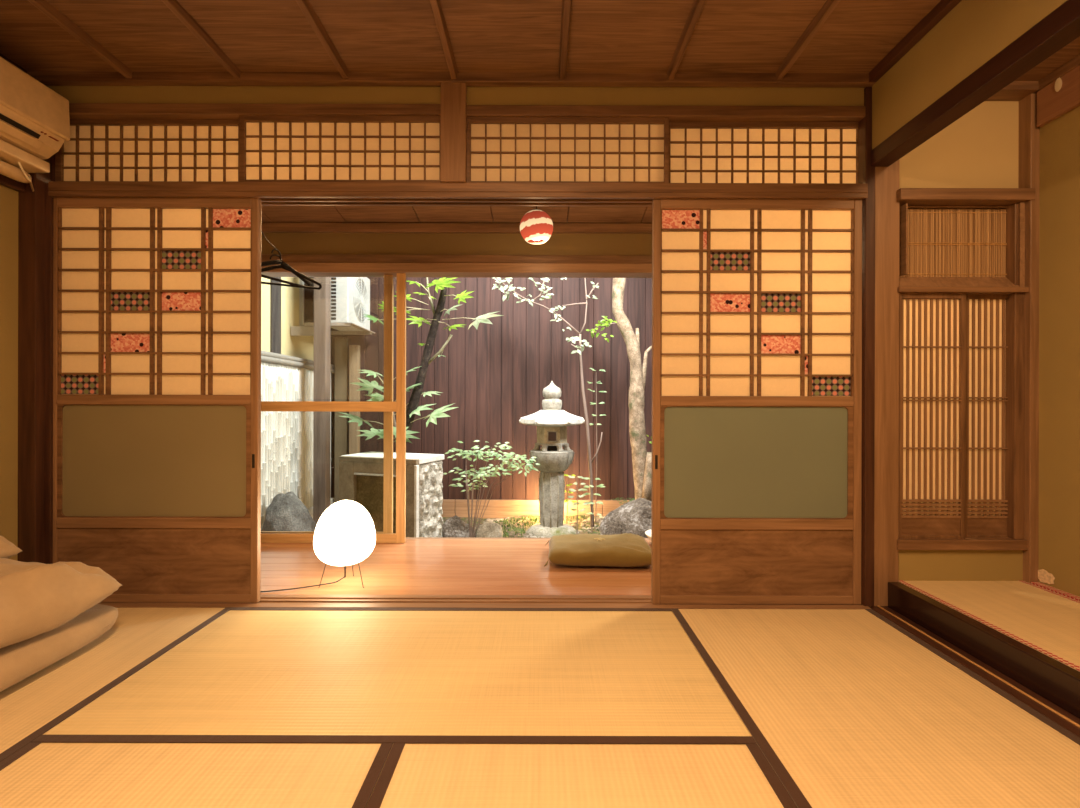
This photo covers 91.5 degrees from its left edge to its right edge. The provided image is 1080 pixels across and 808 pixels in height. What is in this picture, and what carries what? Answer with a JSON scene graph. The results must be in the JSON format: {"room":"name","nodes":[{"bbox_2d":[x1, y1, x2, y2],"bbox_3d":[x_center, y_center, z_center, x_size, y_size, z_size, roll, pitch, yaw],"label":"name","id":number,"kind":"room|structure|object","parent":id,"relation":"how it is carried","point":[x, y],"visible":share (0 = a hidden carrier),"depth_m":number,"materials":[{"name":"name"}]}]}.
{"room":"traditional dwelling","nodes":[
{"label":"traditional dwelling","id":0,"kind":"room"},
{"bbox_2d":[0,185,17,560],"bbox_3d":[-2.326,-0.284,0.369,0.100,2.445,4.139,0,0,0],"label":"wall","id":1,"kind":"structure","parent":0,"point":[8,197],"depth_m":2.25,"materials":[{"name":"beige paint"}]},
{"bbox_2d":[0,174,24,191],"bbox_3d":[-2.259,-0.954,0.297,0.032,0.060,3.994,0,0,0],"label":"wall rail","id":2,"kind":"object","parent":1,"relation":"attached to","point":[10,183],"visible":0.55,"depth_m":2.24,"materials":[{"name":"brown wood"}]},
{"bbox_2d":[0,53,26,72],"bbox_3d":[-2.256,-1.435,0.299,0.035,0.042,3.999,0,0,0],"label":"crown molding","id":3,"kind":"structure","parent":1,"relation":"attached to","point":[1,55],"depth_m":2.24,"materials":[{"name":"brown wood"}]},
{"bbox_2d":[0,160,31,182],"bbox_3d":[-2.200,-0.966,1.032,0.052,0.052,2.465,0,0,0],"label":"pipe","id":4,"kind":"object","parent":1,"relation":"attached to","point":[8,170],"visible":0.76,"depth_m":2.18,"materials":[{"name":"beige plastic"}]},
{"bbox_2d":[17,162,33,191],"bbox_3d":[-2.176,-0.968,2.235,0.036,0.089,0.153,0,0,-20],"label":"cable","id":5,"kind":"object","parent":4,"relation":"attached to","point":[28,178],"visible":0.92,"depth_m":2.21,"materials":[{"name":"beige plastic"}]},
{"bbox_2d":[0,139,49,172],"bbox_3d":[-2.200,-1.023,0.993,0.150,0.046,2.585,0,0,0],"label":"duct","id":6,"kind":"object","parent":1,"relation":"attached to","point":[10,154],"visible":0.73,"depth_m":2.18,"materials":[{"name":"beige plastic"}]},
{"bbox_2d":[0,57,69,159],"bbox_3d":[-2.154,-1.215,1.873,0.240,0.332,0.815,0,0,0],"label":"air conditioner","id":7,"kind":"object","parent":1,"relation":"attached to","point":[34,118],"visible":0.92,"depth_m":2.13,"materials":[{"name":"beige plastic"}]},
{"bbox_2d":[0,113,43,148],"bbox_3d":[-2.082,-1.088,1.855,0.044,0.046,0.690,0,0,0],"label":"outlet","id":8,"kind":"object","parent":7,"relation":"attached to","point":[12,127],"depth_m":2.11,"materials":[{"name":"beige plastic"}]},
{"bbox_2d":[261,539,650,594],"bbox_3d":[-0.152,0.909,2.965,4.900,0.030,1.009,0,0,0],"label":"floor","id":9,"kind":"structure","parent":0,"point":[414,566],"depth_m":2.79,"materials":[{"name":"brown wood"}]},
{"bbox_2d":[261,500,375,591],"bbox_3d":[-1.226,0.683,2.600,0.815,0.414,0.289,0,0,0],"label":"floor lamp","id":10,"kind":"object","parent":9,"relation":"on","point":[344,535],"visible":0.98,"depth_m":2.50,"materials":[{"name":"white paper"}]},
{"bbox_2d":[544,533,650,566],"bbox_3d":[0.343,0.830,3.020,0.634,0.120,0.450,0,0,1],"label":"floor cushion","id":11,"kind":"object","parent":9,"relation":"on","point":[626,549],"visible":0.98,"depth_m":2.85,"materials":[{"name":"green fabric"}]},
{"bbox_2d":[645,529,650,540],"bbox_3d":[0.813,0.856,3.310,0.300,0.080,0.300,0,0,0],"label":"shallow bowl","id":12,"kind":"object","parent":9,"relation":"on","point":[648,532],"visible":0.06,"depth_m":3.36,"materials":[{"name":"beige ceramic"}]},
{"bbox_2d":[261,233,651,254],"bbox_3d":[-0.147,-1.051,3.405,4.900,0.212,0.050,0,0,0],"label":"wall","id":13,"kind":"structure","parent":0,"point":[286,243],"depth_m":3.38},
{"bbox_2d":[261,275,393,532],"bbox_3d":[-1.629,0.010,3.425,1.341,1.758,0.028,0,0,0],"label":"door","id":14,"kind":"structure","parent":13,"relation":"in","point":[388,279],"depth_m":3.41,"materials":[{"name":"brown wood"}]},
{"bbox_2d":[261,273,405,542],"bbox_3d":[-1.542,0.010,3.380,1.356,1.758,0.028,0,0,0],"label":"door","id":15,"kind":"structure","parent":13,"relation":"in","point":[399,406],"depth_m":3.37,"materials":[{"name":"brown wood"}]},
{"bbox_2d":[261,222,651,233],"bbox_3d":[-0.147,-1.125,3.375,4.900,0.057,0.050,0,0,0],"label":"rail","id":16,"kind":"object","parent":13,"relation":"attached to","point":[266,227],"visible":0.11,"depth_m":3.35,"materials":[{"name":"brown wood"}]},
{"bbox_2d":[261,254,651,262],"bbox_3d":[-0.148,-0.927,3.400,4.900,0.051,0.080,0,0,0],"label":"rail","id":17,"kind":"object","parent":13,"relation":"attached to","point":[264,257],"visible":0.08,"depth_m":3.36,"materials":[{"name":"brown wood"}]},
{"bbox_2d":[261,206,651,222],"bbox_3d":[-0.062,-1.242,3.014,5.164,0.176,1.171,0,0,0],"label":"ceiling","id":18,"kind":"structure","parent":0,"point":[271,214],"depth_m":3.26,"materials":[{"name":"brown wood"}]},
{"bbox_2d":[520,206,552,243],"bbox_3d":[-0.020,-1.061,2.950,0.188,0.302,0.188,0,0,0],"label":"lamp","id":19,"kind":"object","parent":18,"relation":"hanging from","point":[536,226],"visible":0.97,"depth_m":2.88,"materials":[{"name":"red paper"}]},
{"bbox_3d":[-1.463,-1.027,2.750,0.163,0.430,0.024,0,0,0],"label":"string","id":20,"kind":"object","parent":18,"relation":"hanging from","visible":0},
{"bbox_2d":[261,249,310,288],"bbox_3d":[-1.343,-0.712,2.720,0.022,0.163,0.404,0,0,22],"label":"clothes hanger","id":21,"kind":"object","parent":20,"relation":"hanging from","point":[271,262],"visible":0.74,"depth_m":2.72,"materials":[{"name":"black plastic"}]},
{"bbox_2d":[261,254,321,289],"bbox_3d":[-1.367,-0.705,2.780,0.401,0.162,0.018,0,0,-30],"label":"clothes hanger","id":22,"kind":"object","parent":20,"relation":"hanging from","point":[275,266],"visible":0.71,"depth_m":2.78,"materials":[{"name":"black plastic"}]},
{"bbox_2d":[0,0,940,72],"bbox_3d":[-0.391,-1.475,0.340,3.764,0.053,4.099,0,0,0],"label":"ceiling","id":23,"kind":"structure","parent":0,"point":[606,36],"depth_m":2.07,"materials":[{"name":"brown wood"}]},
{"bbox_2d":[28,0,132,77],"bbox_3d":[-1.796,-1.439,0.302,0.033,0.032,4.004,0,0,0],"label":"batten","id":24,"kind":"object","parent":23,"relation":"attached to","point":[44,6],"visible":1,"depth_m":2.05,"materials":[{"name":"brown wood"}]},
{"bbox_2d":[162,0,240,78],"bbox_3d":[-1.323,-1.438,0.302,0.033,0.032,4.004,0,0,0],"label":"batten","id":25,"kind":"object","parent":23,"relation":"attached to","point":[174,6],"visible":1,"depth_m":2.05,"materials":[{"name":"brown wood"}]},
{"bbox_2d":[296,0,348,78],"bbox_3d":[-0.850,-1.437,0.302,0.033,0.032,4.004,0,0,0],"label":"batten","id":26,"kind":"object","parent":23,"relation":"attached to","point":[305,6],"visible":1,"depth_m":2.04,"materials":[{"name":"brown wood"}]},
{"bbox_2d":[430,0,457,78],"bbox_3d":[-0.376,-1.436,0.302,0.033,0.032,4.004,0,0,0],"label":"batten","id":27,"kind":"object","parent":23,"relation":"attached to","point":[435,4],"visible":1,"depth_m":2.04,"materials":[{"name":"brown wood"}]},
{"bbox_2d":[559,0,571,78],"bbox_3d":[0.098,-1.435,0.302,0.033,0.032,4.004,0,0,0],"label":"batten","id":28,"kind":"object","parent":23,"relation":"attached to","point":[566,4],"visible":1,"depth_m":2.04,"materials":[{"name":"brown wood"}]},
{"bbox_2d":[667,0,705,79],"bbox_3d":[0.571,-1.434,0.302,0.033,0.032,4.004,0,0,0],"label":"batten","id":29,"kind":"object","parent":23,"relation":"attached to","point":[697,7],"visible":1,"depth_m":2.04,"materials":[{"name":"brown wood"}]},
{"bbox_2d":[775,0,840,79],"bbox_3d":[1.044,-1.433,0.302,0.033,0.032,4.004,0,0,0],"label":"batten","id":30,"kind":"object","parent":23,"relation":"attached to","point":[829,6],"visible":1,"depth_m":2.04,"materials":[{"name":"brown wood"}]},
{"bbox_2d":[442,515,603,537],"bbox_3d":[0.247,1.301,4.950,5.500,0.089,2.900,0,0,0],"label":"ground","id":31,"kind":"structure","parent":0,"point":[510,533],"depth_m":5.62,"materials":[{"name":"soil"}]},
{"bbox_2d":[261,277,313,360],"bbox_3d":[-2.561,-0.792,4.800,0.155,4.200,2.600,0,0,0],"label":"house","id":32,"kind":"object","parent":31,"relation":"on","point":[282,307],"visible":0.13,"depth_m":5.22,"materials":[{"name":"yellow paint"}]},
{"bbox_2d":[291,277,374,335],"bbox_3d":[-2.192,-1.051,5.630,0.630,0.730,0.750,0,0,0],"label":"air conditioner","id":33,"kind":"object","parent":32,"relation":"attached to","point":[350,296],"visible":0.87,"depth_m":5.35,"materials":[{"name":"white paint"}]},
{"bbox_2d":[331,277,335,319],"bbox_3d":[-2.108,-1.114,5.286,0.119,0.535,0.006,0,0,0],"label":"vent","id":34,"kind":"object","parent":33,"relation":"attached to","point":[333,279],"depth_m":5.28,"materials":[{"name":"white plastic"}]},
{"bbox_2d":[353,278,368,321],"bbox_3d":[-1.919,-1.116,5.660,0.014,0.470,0.470,0,0,0],"label":"fan grille","id":35,"kind":"object","parent":33,"relation":"attached to","point":[360,285],"depth_m":5.64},
{"bbox_2d":[261,491,316,530],"bbox_3d":[-2.081,1.135,4.396,0.439,0.807,0.415,0,0,14],"label":"rock","id":36,"kind":"object","parent":31,"relation":"on","point":[286,512],"visible":0.44,"depth_m":4.30,"materials":[{"name":"grey stone"}]},
{"bbox_2d":[308,498,333,517],"bbox_3d":[-2.413,1.218,4.830,0.100,0.280,2.460,0,0,0],"label":"stone curb","id":37,"kind":"object","parent":31,"relation":"on","point":[310,509],"visible":0.03,"depth_m":5.46,"materials":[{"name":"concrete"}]},
{"bbox_2d":[261,350,334,529],"bbox_3d":[-2.396,0.308,4.806,0.102,1.531,2.513,0,0,0],"label":"garden wall","id":38,"kind":"structure","parent":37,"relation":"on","point":[286,436],"depth_m":4.92,"materials":[{"name":"beige stone"}]},
{"bbox_2d":[313,277,330,523],"bbox_3d":[-2.146,-0.321,5.180,0.122,3.300,0.120,0,0,0],"label":"post","id":39,"kind":"object","parent":31,"relation":"on","point":[322,297],"visible":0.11,"depth_m":5.12,"materials":[{"name":"brown wood"}]},
{"bbox_2d":[334,337,347,502],"bbox_3d":[-2.266,0.285,6.000,0.140,2.087,0.040,0,0,0],"label":"panel","id":40,"kind":"object","parent":31,"relation":"on","point":[341,343],"visible":0.56,"depth_m":5.98,"materials":[{"name":"brown wood"}]},
{"bbox_2d":[349,345,359,453],"bbox_3d":[-2.104,0.331,5.970,0.100,1.996,0.080,0,0,0],"label":"post","id":41,"kind":"object","parent":31,"relation":"on","point":[354,350],"visible":0.56,"depth_m":5.93,"materials":[{"name":"brown wood"}]},
{"bbox_2d":[339,452,443,536],"bbox_3d":[-1.260,0.885,4.523,0.801,0.891,0.434,0,0,20],"label":"stone block","id":42,"kind":"object","parent":31,"relation":"on","point":[360,474],"visible":0.65,"depth_m":4.38,"materials":[{"name":"grey stone"}]},
{"bbox_2d":[339,277,503,449],"bbox_3d":[-1.133,-0.106,4.911,1.577,2.912,0.713,0,0,0],"label":"tree","id":43,"kind":"object","parent":31,"relation":"on","point":[442,283],"visible":0.76,"depth_m":4.96,"materials":[{"name":"green plant"}]},
{"bbox_2d":[442,515,476,537],"bbox_3d":[-0.800,1.304,5.113,0.372,0.446,0.263,0,0,-6],"label":"rock","id":44,"kind":"object","parent":31,"relation":"on","point":[454,526],"visible":0.32,"depth_m":5.03,"materials":[{"name":"grey stone"}]},
{"bbox_2d":[476,522,502,537],"bbox_3d":[-0.480,1.314,5.062,0.239,0.358,0.250,0,0,3],"label":"rock","id":45,"kind":"object","parent":31,"relation":"on","point":[487,529],"visible":0.46,"depth_m":5.02,"materials":[{"name":"grey stone"}]},
{"bbox_2d":[331,277,651,517],"bbox_3d":[0.439,-0.610,6.098,6.074,3.950,0.065,0,0,0],"label":"fence","id":46,"kind":"object","parent":31,"relation":"on","point":[496,374],"visible":0.19,"depth_m":6.10,"materials":[{"name":"brown wood"}]},
{"bbox_2d":[443,440,539,537],"bbox_3d":[-0.466,0.828,4.907,0.939,0.973,0.427,0,0,0],"label":"leafy shrub","id":47,"kind":"object","parent":31,"relation":"on","point":[480,453],"visible":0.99,"depth_m":4.89,"materials":[{"name":"green plant"}]},
{"bbox_2d":[464,515,599,537],"bbox_3d":[0.296,1.286,5.050,2.627,0.114,1.722,0,0,0],"label":"moss","id":48,"kind":"object","parent":31,"relation":"on","point":[524,519],"visible":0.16,"depth_m":5.56,"materials":[{"name":"plant"}]},
{"bbox_2d":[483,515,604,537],"bbox_3d":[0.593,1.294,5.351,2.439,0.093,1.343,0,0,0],"label":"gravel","id":49,"kind":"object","parent":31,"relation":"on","point":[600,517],"visible":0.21,"depth_m":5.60,"materials":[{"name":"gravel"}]},
{"bbox_2d":[492,278,602,526],"bbox_3d":[0.034,-0.130,5.448,1.231,2.930,0.342,0,0,0],"label":"slender tree","id":50,"kind":"object","parent":31,"relation":"on","point":[579,348],"visible":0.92,"depth_m":5.44,"materials":[{"name":"green plant"}]},
{"bbox_2d":[519,381,584,537],"bbox_3d":[0.119,0.570,5.280,0.659,1.608,0.575,0,0,0],"label":"stone lantern","id":51,"kind":"object","parent":31,"relation":"on","point":[551,422],"visible":0.98,"depth_m":5.17,"materials":[{"name":"stone"}]},
{"bbox_2d":[564,474,576,523],"bbox_3d":[0.300,1.034,5.497,0.189,0.602,0.076,0,0,13],"label":"shrub","id":52,"kind":"object","parent":31,"relation":"on","point":[567,491],"visible":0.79,"depth_m":5.50,"materials":[{"name":"green plant"}]},
{"bbox_2d":[568,475,587,533],"bbox_3d":[0.368,1.011,5.048,0.206,0.649,0.115,0,0,0],"label":"shrub","id":53,"kind":"object","parent":31,"relation":"on","point":[575,483],"visible":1,"depth_m":5.05,"materials":[{"name":"green plant"}]},
{"bbox_2d":[581,477,604,532],"bbox_3d":[0.533,1.034,5.264,0.243,0.602,0.106,0,0,0],"label":"shrub","id":54,"kind":"object","parent":31,"relation":"on","point":[586,478],"visible":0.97,"depth_m":5.25,"materials":[{"name":"green plant"}]},
{"bbox_2d":[588,368,605,521],"bbox_3d":[0.605,0.475,5.586,0.220,1.720,0.093,0,0,0],"label":"shrub","id":55,"kind":"object","parent":31,"relation":"on","point":[598,382],"visible":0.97,"depth_m":5.60,"materials":[{"name":"green plant"}]},
{"bbox_2d":[586,278,651,500],"bbox_3d":[0.857,-0.270,5.540,0.755,3.238,0.302,0,0,0],"label":"tree","id":56,"kind":"object","parent":31,"relation":"on","point":[641,459],"visible":0.84,"depth_m":5.49,"materials":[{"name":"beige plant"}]},
{"bbox_2d":[611,498,634,503],"bbox_3d":[0.938,1.196,5.861,0.379,0.280,0.252,0,0,-13],"label":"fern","id":57,"kind":"object","parent":31,"relation":"on","point":[618,498],"visible":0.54,"depth_m":5.85,"materials":[{"name":"green plant"}]},
{"bbox_2d":[599,498,650,537],"bbox_3d":[0.937,1.154,4.743,0.762,0.606,0.605,0,0,32],"label":"rock","id":58,"kind":"object","parent":31,"relation":"on","point":[634,517],"visible":0.37,"depth_m":4.58,"materials":[{"name":"grey stone"}]},
{"bbox_2d":[47,86,1018,188],"bbox_3d":[-0.051,-1.213,2.387,4.487,0.576,0.084,0,0,0],"label":"wall","id":59,"kind":"structure","parent":0,"point":[677,96],"depth_m":2.34,"materials":[{"name":"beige paint"}]},
{"bbox_2d":[53,198,260,602],"bbox_3d":[-1.728,-0.019,2.363,0.934,1.816,0.032,0,0,0],"label":"door","id":60,"kind":"structure","parent":59,"relation":"in","point":[157,301],"depth_m":2.36,"materials":[{"name":"brown wood"}]},
{"bbox_2d":[69,103,440,119],"bbox_3d":[-1.305,-1.312,2.379,1.741,0.047,0.090,0,0,0],"label":"lintel","id":61,"kind":"object","parent":59,"relation":"attached to","point":[103,111],"visible":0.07,"depth_m":2.33,"materials":[{"name":"brown wood"}]},
{"bbox_2d":[27,71,875,87],"bbox_3d":[-0.402,-1.431,2.319,3.744,0.042,0.040,0,0,0],"label":"crown molding","id":62,"kind":"structure","parent":59,"relation":"attached to","point":[48,78],"depth_m":2.30,"materials":[{"name":"brown wood"}]},
{"bbox_2d":[440,83,466,182],"bbox_3d":[-0.382,-1.210,2.369,0.111,0.462,0.120,0,0,0],"label":"post","id":63,"kind":"object","parent":59,"relation":"attached to","point":[453,137],"visible":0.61,"depth_m":2.31,"materials":[{"name":"brown wood"}]},
{"bbox_2d":[48,181,867,205],"bbox_3d":[-0.362,-0.949,2.383,3.629,0.064,0.112,0,0,0],"label":"lintel","id":64,"kind":"object","parent":59,"relation":"attached to","point":[270,193],"visible":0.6,"depth_m":2.33,"materials":[{"name":"brown wood"}]},
{"bbox_2d":[44,119,238,563],"bbox_3d":[-1.783,-0.212,2.383,0.875,2.204,0.092,0,0,0],"label":"window","id":65,"kind":"structure","parent":64,"relation":"on","point":[97,150],"depth_m":2.40,"materials":[{"name":"paper"}]},
{"bbox_2d":[239,115,440,181],"bbox_3d":[-0.892,-1.138,2.359,0.906,0.308,0.022,0,0,0],"label":"window","id":66,"kind":"structure","parent":64,"relation":"on","point":[272,148],"depth_m":2.36,"materials":[{"name":"paper"}]},
{"bbox_2d":[467,117,668,182],"bbox_3d":[0.123,-1.135,2.359,0.906,0.308,0.022,0,0,0],"label":"window","id":67,"kind":"structure","parent":64,"relation":"on","point":[499,149],"depth_m":2.36,"materials":[{"name":"paper"}]},
{"bbox_2d":[669,87,874,605],"bbox_3d":[1.023,-0.255,2.384,0.921,2.303,0.110,0,0,0],"label":"window","id":68,"kind":"structure","parent":64,"relation":"on","point":[699,152],"depth_m":2.39,"materials":[{"name":"paper"}]},
{"bbox_2d":[467,105,864,121],"bbox_3d":[0.562,-1.303,2.379,1.781,0.047,0.090,0,0,0],"label":"lintel","id":69,"kind":"object","parent":59,"relation":"attached to","point":[675,113],"visible":0.74,"depth_m":2.33,"materials":[{"name":"brown wood"}]},
{"bbox_2d":[651,199,861,603],"bbox_3d":[0.972,-0.013,2.363,0.934,1.816,0.032,0,0,0],"label":"door","id":70,"kind":"structure","parent":59,"relation":"in","point":[757,303],"depth_m":2.36,"materials":[{"name":"brown wood"}]},
{"bbox_2d":[897,188,1035,205],"bbox_3d":[1.877,-0.921,2.357,0.591,0.051,0.105,0,0,0],"label":"lintel","id":71,"kind":"structure","parent":59,"relation":"attached to","point":[912,196],"depth_m":2.30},
{"bbox_2d":[986,81,1039,100],"bbox_3d":[1.888,-1.382,2.324,0.610,0.038,0.090,0,0,0],"label":"crown molding","id":72,"kind":"structure","parent":59,"relation":"attached to","point":[1017,90],"depth_m":2.29,"materials":[{"name":"brown wood"}]},
{"bbox_2d":[898,550,1022,580],"bbox_3d":[1.883,0.742,2.386,0.610,0.213,0.086,0,0,0],"label":"wall","id":73,"kind":"structure","parent":0,"point":[914,565],"depth_m":2.34,"materials":[{"name":"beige paint"}]},
{"bbox_2d":[899,203,965,538],"bbox_3d":[1.739,-0.145,2.377,0.315,1.498,0.084,0,0,0],"label":"window","id":74,"kind":"structure","parent":73,"relation":"in","point":[932,326],"depth_m":2.35,"materials":[{"name":"wood"}]},
{"bbox_2d":[897,202,1028,294],"bbox_3d":[1.906,-0.719,2.368,0.642,0.452,0.102,0,0,0],"label":"window","id":75,"kind":"structure","parent":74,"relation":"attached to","point":[941,246],"depth_m":2.38,"materials":[{"name":"brown wood"}]},
{"bbox_2d":[897,537,1027,549],"bbox_3d":[1.879,0.623,2.369,0.596,0.044,0.100,0,0,0],"label":"window sill","id":76,"kind":"structure","parent":73,"relation":"on","point":[969,543],"depth_m":2.32,"materials":[{"name":"brown wood"}]},
{"bbox_2d":[965,203,1024,538],"bbox_3d":[2.038,-0.141,2.377,0.258,1.504,0.084,0,0,0],"label":"window","id":77,"kind":"structure","parent":73,"relation":"in","point":[985,508],"depth_m":2.37,"materials":[{"name":"wood"}]},
{"bbox_2d":[872,0,1066,148],"bbox_3d":[1.499,-1.305,0.335,0.058,0.365,4.069,0,0,0],"label":"wall","id":78,"kind":"structure","parent":0,"point":[973,32],"depth_m":1.89,"materials":[{"name":"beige paint"}]},
{"bbox_2d":[869,0,961,81],"bbox_3d":[1.453,-1.427,0.299,0.035,0.042,3.999,0,0,0],"label":"crown molding","id":79,"kind":"structure","parent":78,"relation":"attached to","point":[943,7],"depth_m":2.03,"materials":[{"name":"brown wood"}]},
{"bbox_2d":[871,0,1079,166],"bbox_3d":[1.507,-1.088,0.320,0.082,0.072,4.039,0,0,0],"label":"beam","id":80,"kind":"structure","parent":78,"relation":"attached to","point":[1061,27],"depth_m":1.74,"materials":[{"name":"brown wood"}]},
{"bbox_2d":[1015,36,1079,80],"bbox_3d":[1.859,-1.417,0.335,0.670,0.030,4.069,0,0,0],"label":"ceiling","id":81,"kind":"structure","parent":0,"point":[1070,51],"depth_m":2.16,"materials":[{"name":"brown wood"}]},
{"bbox_2d":[1038,106,1079,596],"bbox_3d":[2.241,-0.273,0.369,0.100,2.445,4.139,0,0,0],"label":"wall","id":82,"kind":"structure","parent":0,"point":[1059,157],"depth_m":2.22,"materials":[{"name":"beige paint"}]},
{"bbox_2d":[1018,94,1039,582],"bbox_3d":[2.181,-0.306,2.369,0.056,2.189,0.120,0,0,0],"label":"post","id":83,"kind":"object","parent":82,"relation":"attached to","point":[1029,133],"visible":0.28,"depth_m":2.31,"materials":[{"name":"brown wood"}]},
{"bbox_2d":[1038,569,1054,583],"bbox_3d":[2.186,0.747,2.278,0.001,0.059,0.092,0,0,0],"label":"plaster patch","id":84,"kind":"object","parent":82,"relation":"attached to","point":[1044,576],"visible":1,"depth_m":2.27,"materials":[{"name":"beige paint"}]},
{"bbox_2d":[1031,582,1079,600],"bbox_3d":[2.171,0.815,0.319,0.033,0.068,4.037,0,0,0],"label":"edging strip","id":85,"kind":"object","parent":82,"relation":"attached to","point":[1039,584],"visible":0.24,"depth_m":2.20,"materials":[{"name":"red fabric"}]},
{"bbox_2d":[1035,55,1079,92],"bbox_3d":[2.177,-1.382,0.304,0.033,0.038,4.009,0,0,0],"label":"crown molding","id":86,"kind":"structure","parent":82,"relation":"attached to","point":[1072,64],"depth_m":2.19,"materials":[{"name":"brown wood"}]},
{"bbox_2d":[1037,65,1079,126],"bbox_3d":[2.180,-1.306,0.350,0.027,0.190,3.900,0,0,0],"label":"board","id":87,"kind":"object","parent":82,"relation":"attached to","point":[1062,95],"visible":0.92,"depth_m":2.20,"materials":[{"name":"brown wood"}]},
{"bbox_3d":[1.889,0.894,0.370,0.598,0.110,4.139,0,0,0],"label":"floor","id":88,"kind":"structure","parent":0,"visible":0},
{"bbox_2d":[898,580,1079,671],"bbox_3d":[1.872,0.812,0.335,0.560,0.052,4.047,0,0,0],"label":"mat","id":89,"kind":"object","parent":88,"relation":"on","point":[1046,621],"visible":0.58,"depth_m":2.01,"materials":[{"name":"beige fabric"}]},
{"bbox_3d":[-0.046,1.001,0.324,4.667,0.105,4.249,0,0,0],"label":"floor","id":90,"kind":"structure","parent":0,"visible":0},
{"bbox_2d":[0,607,232,761],"bbox_3d":[-1.810,0.914,1.371,0.936,0.052,1.860,0,0,0],"label":"mat","id":91,"kind":"object","parent":90,"relation":"on","point":[33,706],"visible":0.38,"depth_m":1.75,"materials":[{"name":"beige wicker"}]},
{"bbox_2d":[0,604,117,691],"bbox_3d":[-1.919,0.811,1.458,0.667,0.153,1.246,0,0,0],"label":"futon","id":92,"kind":"object","parent":91,"relation":"on","point":[21,660],"visible":0.72,"depth_m":1.72,"materials":[{"name":"beige fabric"}]},
{"bbox_2d":[0,558,121,647],"bbox_3d":[-1.914,0.631,1.460,0.683,0.274,1.044,2,0,3],"label":"pillow","id":93,"kind":"object","parent":92,"relation":"on","point":[36,598],"visible":1,"depth_m":1.71,"materials":[{"name":"beige fabric"}]},
{"bbox_2d":[0,536,21,558],"bbox_3d":[-2.040,0.505,1.450,0.406,0.133,0.870,0,0,-2],"label":"pillow","id":94,"kind":"object","parent":93,"relation":"on","point":[8,549],"visible":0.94,"depth_m":1.84,"materials":[{"name":"beige fabric"}]},
{"bbox_2d":[0,742,392,807],"bbox_3d":[-0.863,0.916,0.427,0.954,0.052,1.912,0,0,0],"label":"mat","id":95,"kind":"object","parent":90,"relation":"on","point":[38,774],"visible":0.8,"depth_m":1.26,"materials":[{"name":"beige wicker"}]},
{"bbox_2d":[31,607,756,744],"bbox_3d":[-0.385,0.917,1.843,1.911,0.052,0.916,0,0,0],"label":"mat","id":96,"kind":"object","parent":90,"relation":"on","point":[252,675],"visible":0.8,"depth_m":1.66,"materials":[{"name":"beige wicker"}]},
{"bbox_2d":[98,594,872,608],"bbox_3d":[-0.407,0.917,2.381,3.744,0.052,0.155,0,0,0],"label":"sill","id":97,"kind":"structure","parent":90,"relation":"on","point":[266,600],"depth_m":2.37,"materials":[{"name":"brown wood"}]},
{"bbox_2d":[18,154,54,562],"bbox_3d":[-2.240,-0.263,2.366,0.080,2.303,0.145,0,0,0],"label":"post","id":98,"kind":"object","parent":97,"relation":"on","point":[31,205],"visible":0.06,"depth_m":2.29,"materials":[{"name":"brown wood"}]},
{"bbox_2d":[366,743,797,807],"bbox_3d":[0.093,0.918,0.427,0.955,0.052,1.912,0,0,0],"label":"mat","id":99,"kind":"object","parent":90,"relation":"on","point":[412,775],"visible":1,"depth_m":1.26,"materials":[{"name":"beige wicker"}]},
{"bbox_2d":[671,608,1079,807],"bbox_3d":[1.011,0.921,1.371,0.876,0.052,1.860,0,0,0],"label":"mat","id":100,"kind":"object","parent":90,"relation":"on","point":[849,708],"visible":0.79,"depth_m":1.51,"materials":[{"name":"beige wicker"}]},
{"bbox_2d":[874,160,898,605],"bbox_3d":[1.538,-0.102,2.375,0.109,2.000,0.088,0,0,0],"label":"post","id":101,"kind":"object","parent":90,"relation":"on","point":[886,450],"visible":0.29,"depth_m":2.33,"materials":[{"name":"brown wood"}]},
{"bbox_2d":[869,606,1079,737],"bbox_3d":[1.494,0.922,0.315,0.088,0.052,4.029,0,0,0],"label":"floor strip","id":102,"kind":"object","parent":90,"relation":"on","point":[1041,709],"visible":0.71,"depth_m":1.74,"materials":[{"name":"brown wood"}]},
{"bbox_2d":[877,605,1079,727],"bbox_3d":[1.496,0.895,0.315,0.007,0.006,4.029,0,0,0],"label":"fillet","id":103,"kind":"object","parent":102,"relation":"on","point":[969,660],"visible":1,"depth_m":1.75,"materials":[{"name":"brown wood"}]},
{"bbox_2d":[888,582,1079,718],"bbox_3d":[1.564,0.867,0.315,0.052,0.161,4.029,0,0,0],"label":"step edge","id":104,"kind":"structure","parent":90,"relation":"on","point":[1049,678],"depth_m":1.79,"materials":[{"name":"black wood"}]},
{"bbox_3d":[-2.630,-0.112,2.965,0.060,2.800,1.071,0,0,0],"label":"wall","id":105,"kind":"structure","parent":0,"visible":0},
{"bbox_2d":[261,263,651,277],"bbox_3d":[-0.148,-0.866,3.410,4.900,0.060,0.140,0,0,0],"label":"lintel","id":106,"kind":"object","parent":105,"relation":"attached to","point":[468,270],"visible":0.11,"depth_m":3.34,"materials":[{"name":"brown wood"}]},
{"bbox_3d":[-0.153,1.059,2.949,4.900,0.269,1.001,0,0,0],"label":"floor","id":107,"kind":"structure","parent":0,"visible":0},
{"bbox_2d":[406,537,649,539],"bbox_3d":[-0.153,1.044,3.495,4.900,0.300,0.050,0,0,0],"label":"sill","id":108,"kind":"structure","parent":107,"relation":"attached to","point":[406,537],"depth_m":3.49,"materials":[{"name":"brown wood"}]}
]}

